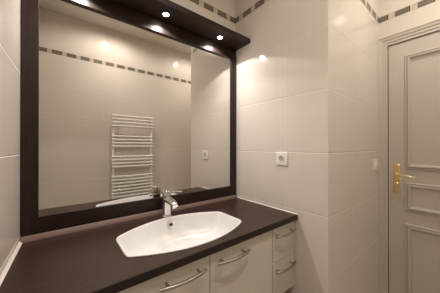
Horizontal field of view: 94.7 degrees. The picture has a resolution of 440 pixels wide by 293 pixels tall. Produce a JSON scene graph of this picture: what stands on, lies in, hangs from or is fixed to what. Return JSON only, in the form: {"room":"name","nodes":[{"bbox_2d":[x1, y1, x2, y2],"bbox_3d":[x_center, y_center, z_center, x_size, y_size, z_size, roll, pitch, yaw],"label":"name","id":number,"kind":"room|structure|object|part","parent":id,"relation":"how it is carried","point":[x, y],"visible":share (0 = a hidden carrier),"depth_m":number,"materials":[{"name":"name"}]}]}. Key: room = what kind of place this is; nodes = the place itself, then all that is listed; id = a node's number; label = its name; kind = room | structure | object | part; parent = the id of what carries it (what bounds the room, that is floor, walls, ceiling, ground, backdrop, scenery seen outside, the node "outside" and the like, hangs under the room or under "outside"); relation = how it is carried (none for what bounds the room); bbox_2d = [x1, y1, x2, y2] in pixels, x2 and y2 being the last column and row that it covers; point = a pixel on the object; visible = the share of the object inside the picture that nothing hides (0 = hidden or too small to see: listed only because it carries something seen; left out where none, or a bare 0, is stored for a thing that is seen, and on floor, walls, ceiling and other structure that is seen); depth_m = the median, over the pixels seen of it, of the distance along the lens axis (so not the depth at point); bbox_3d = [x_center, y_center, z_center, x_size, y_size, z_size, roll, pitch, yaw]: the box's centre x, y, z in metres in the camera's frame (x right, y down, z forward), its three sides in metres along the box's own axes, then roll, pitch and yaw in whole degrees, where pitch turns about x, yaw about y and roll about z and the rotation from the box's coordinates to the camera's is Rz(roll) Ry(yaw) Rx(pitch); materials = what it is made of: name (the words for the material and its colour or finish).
{"room":"bathroom","nodes":[
{"label":"bathroom","id":0,"kind":"room"},
{"bbox_2d":[0,0,20,275],"bbox_3d":[-0.448,-0.098,0.226,0.160,2.700,1.707,0,0,-38],"label":"wall","id":1,"kind":"structure","parent":0,"point":[10,10],"depth_m":0.72,"materials":[{"name":"tile"}]},
{"bbox_2d":[170,0,234,30],"bbox_3d":[-0.395,-0.095,1.291,1.242,2.700,0.100,0,0,-38],"label":"wall","id":2,"kind":"structure","parent":0,"point":[227,6],"depth_m":1.52,"materials":[{"name":"tile"}]},
{"bbox_2d":[20,0,235,236],"bbox_3d":[-0.361,-0.192,1.243,1.233,1.150,0.018,0,0,-38],"label":"wall mirror","id":3,"kind":"object","parent":2,"relation":"attached to","point":[122,106],"visible":0.99,"depth_m":1.08,"materials":[{"name":"brown mirror"}]},
{"bbox_3d":[-0.823,-0.193,0.878,0.056,1.150,0.018,0,0,-38],"label":"rail","id":4,"kind":"part","parent":3,"relation":"part of","materials":[{"name":"black wood"}]},
{"bbox_3d":[-0.359,0.346,1.244,1.127,0.073,0.018,0,0,-38],"label":"rail","id":5,"kind":"part","parent":3,"relation":"part of","materials":[{"name":"black wood"}]},
{"bbox_3d":[-0.359,-0.729,1.246,1.127,0.076,0.018,0,0,-38],"label":"rail","id":6,"kind":"part","parent":3,"relation":"part of","materials":[{"name":"black wood"}]},
{"bbox_3d":[0.103,-0.192,1.610,0.050,1.150,0.018,0,0,-38],"label":"rail","id":7,"kind":"part","parent":3,"relation":"part of","materials":[{"name":"black wood"}]},
{"bbox_2d":[111,0,249,50],"bbox_3d":[-0.312,-0.782,1.188,1.240,0.038,0.166,0,0,-38],"label":"light pelmet","id":8,"kind":"object","parent":2,"relation":"attached to","point":[167,11],"visible":0.99,"depth_m":1.25,"materials":[{"name":"wood"}]},
{"bbox_2d":[189,0,234,23],"bbox_3d":[-0.364,-1.014,1.254,1.239,0.046,0.002,0,0,-38],"label":"trim","id":9,"kind":"structure","parent":2,"relation":"attached to","point":[201,3],"depth_m":1.51,"materials":[{"name":"tile"}]},
{"bbox_2d":[235,0,316,292],"bbox_3d":[0.321,-0.095,1.435,0.060,2.700,0.762,0,0,-38],"label":"wall","id":10,"kind":"structure","parent":0,"point":[276,72],"depth_m":1.28,"materials":[{"name":"tile"}]},
{"bbox_2d":[235,0,268,23],"bbox_3d":[0.346,-1.014,1.355,0.002,0.046,0.722,0,0,-38],"label":"trim","id":11,"kind":"structure","parent":10,"relation":"attached to","point":[259,3],"depth_m":1.51,"materials":[{"name":"brown tile"}]},
{"bbox_2d":[276,152,287,165],"bbox_3d":[0.388,0.078,1.285,0.019,0.082,0.082,0,0,-38],"label":"wall socket","id":12,"kind":"object","parent":10,"relation":"attached to","point":[281,157],"visible":1,"depth_m":1.28,"materials":[{"name":"white plastic"}]},
{"bbox_2d":[317,0,378,292],"bbox_3d":[0.946,-0.095,1.405,1.004,2.700,0.060,0,0,-38],"label":"wall","id":13,"kind":"structure","parent":0,"point":[347,31],"depth_m":1.23,"materials":[{"name":"tile"}]},
{"bbox_2d":[361,0,378,22],"bbox_3d":[0.925,-1.014,1.351,0.904,0.046,0.002,0,0,-38],"label":"trim","id":14,"kind":"structure","parent":13,"relation":"attached to","point":[364,2],"depth_m":1.50,"materials":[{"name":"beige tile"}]},
{"bbox_2d":[373,159,377,170],"bbox_3d":[1.190,0.140,1.548,0.080,0.082,0.016,0,0,-38],"label":"light switch","id":15,"kind":"object","parent":13,"relation":"attached to","point":[375,161],"visible":1,"depth_m":1.53,"materials":[{"name":"white plastic"}]},
{"bbox_2d":[379,0,439,292],"bbox_3d":[1.594,-0.095,1.314,0.100,2.700,0.885,0,0,-38],"label":"wall","id":16,"kind":"structure","parent":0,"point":[430,12],"depth_m":1.53,"materials":[{"name":"tile"}]},
{"bbox_2d":[378,19,439,292],"bbox_3d":[1.525,0.201,1.292,0.034,2.108,0.833,0,0,-38],"label":"door frame","id":17,"kind":"structure","parent":16,"relation":"attached to","point":[433,26],"depth_m":1.59,"materials":[{"name":"beige paint"}]},
{"bbox_2d":[388,31,439,292],"bbox_3d":[1.531,0.234,1.296,0.091,2.026,0.715,0,0,-38],"label":"door","id":18,"kind":"structure","parent":17,"relation":"in","point":[414,64],"depth_m":1.46,"materials":[{"name":"beige paint"}]},
{"bbox_3d":[1.344,0.246,1.538,0.006,0.223,0.042,0,0,-38],"label":"handle plate","id":19,"kind":"part","parent":18,"relation":"part of","materials":[{"name":"gold metal"}]},
{"bbox_3d":[1.353,0.214,1.486,0.046,0.025,0.119,0,0,-38],"label":"lever","id":20,"kind":"part","parent":18,"relation":"part of","materials":[{"name":"gold metal"}]},
{"bbox_3d":[1.529,0.836,1.293,0.019,0.538,0.522,0,0,-38],"label":"panel moulding","id":21,"kind":"part","parent":18,"relation":"part of","materials":[{"name":"beige paint"}]},
{"bbox_3d":[1.529,0.369,1.294,0.019,0.208,0.522,0,0,-38],"label":"panel moulding","id":22,"kind":"part","parent":18,"relation":"part of","materials":[{"name":"beige paint"}]},
{"bbox_3d":[1.529,-0.254,1.296,0.019,0.842,0.522,0,0,-38],"label":"panel moulding","id":23,"kind":"part","parent":18,"relation":"part of","materials":[{"name":"beige paint"}]},
{"bbox_2d":[379,0,438,22],"bbox_3d":[1.554,-1.014,1.284,0.002,0.046,0.883,0,0,-38],"label":"trim","id":24,"kind":"structure","parent":16,"relation":"attached to","point":[422,3],"depth_m":1.50,"materials":[{"name":"brown tile"}]},
{"bbox_3d":[0.465,1.294,0.880,2.406,0.080,1.807,0,0,-38],"label":"floor","id":25,"kind":"structure","parent":0,"visible":0},
{"bbox_2d":[118,230,271,292],"bbox_3d":[-0.268,0.844,0.954,1.024,0.820,0.560,0,0,-38],"label":"vanity cabinet","id":26,"kind":"object","parent":25,"relation":"on","point":[246,266],"visible":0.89,"depth_m":0.88,"materials":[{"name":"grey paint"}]},
{"bbox_2d":[0,195,297,292],"bbox_3d":[-0.202,0.408,1.030,1.261,0.052,0.548,0,0,-38],"label":"countertop","id":27,"kind":"structure","parent":26,"relation":"on","point":[86,258],"depth_m":0.77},
{"bbox_2d":[161,189,182,217],"bbox_3d":[-0.281,0.327,1.150,0.145,0.156,0.079,0,0,35],"label":"faucet","id":28,"kind":"object","parent":27,"relation":"on","point":[168,203],"visible":1,"depth_m":1.15,"materials":[{"name":"silver metal"}]},
{"bbox_3d":[-0.277,0.313,1.140,0.048,0.050,0.129,0,0,-38],"label":"spout","id":29,"kind":"part","parent":28,"relation":"part of","materials":[{"name":"silver metal"}]},
{"bbox_2d":[116,212,241,257],"bbox_3d":[-0.173,0.467,0.997,0.588,0.136,0.385,0,0,-38],"label":"basin","id":30,"kind":"object","parent":27,"relation":"in","point":[184,231],"visible":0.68,"depth_m":1.11,"materials":[{"name":"white ceramic"}]},
{"bbox_3d":[-0.205,0.790,0.712,0.400,0.706,0.018,0,0,-38],"label":"door","id":31,"kind":"part","parent":26,"relation":"part of","materials":[{"name":"grey paint"}]},
{"bbox_3d":[-0.126,0.483,0.737,0.192,0.013,0.043,0,0,-38],"label":"handle","id":32,"kind":"part","parent":26,"relation":"part of","materials":[{"name":"metal"}]},
{"bbox_3d":[0.066,0.483,0.888,0.192,0.013,0.043,0,0,-38],"label":"handle","id":33,"kind":"part","parent":26,"relation":"part of","materials":[{"name":"metal"}]},
{"bbox_3d":[0.115,0.791,0.964,0.407,0.706,0.018,0,0,-38],"label":"door","id":34,"kind":"part","parent":26,"relation":"part of","materials":[{"name":"grey paint"}]},
{"bbox_2d":[272,221,295,292],"bbox_3d":[0.218,0.845,1.337,0.212,0.820,0.560,0,0,-38],"label":"base cabinet","id":35,"kind":"object","parent":25,"relation":"on","point":[283,262],"visible":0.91,"depth_m":1.14,"materials":[{"name":"grey paint"}]},
{"bbox_3d":[0.360,0.730,1.158,0.207,0.194,0.018,0,0,-38],"label":"drawer","id":36,"kind":"part","parent":35,"relation":"part of","materials":[{"name":"grey paint"}]},
{"bbox_3d":[0.360,0.534,1.159,0.207,0.190,0.018,0,0,-38],"label":"drawer","id":37,"kind":"part","parent":35,"relation":"part of","materials":[{"name":"grey paint"}]},
{"bbox_3d":[0.370,0.672,1.128,0.182,0.013,0.043,0,0,-38],"label":"handle","id":38,"kind":"part","parent":35,"relation":"part of","materials":[{"name":"metal"}]},
{"bbox_3d":[0.370,0.482,1.129,0.182,0.013,0.043,0,0,-38],"label":"handle","id":39,"kind":"part","parent":35,"relation":"part of","materials":[{"name":"metal"}]}
]}

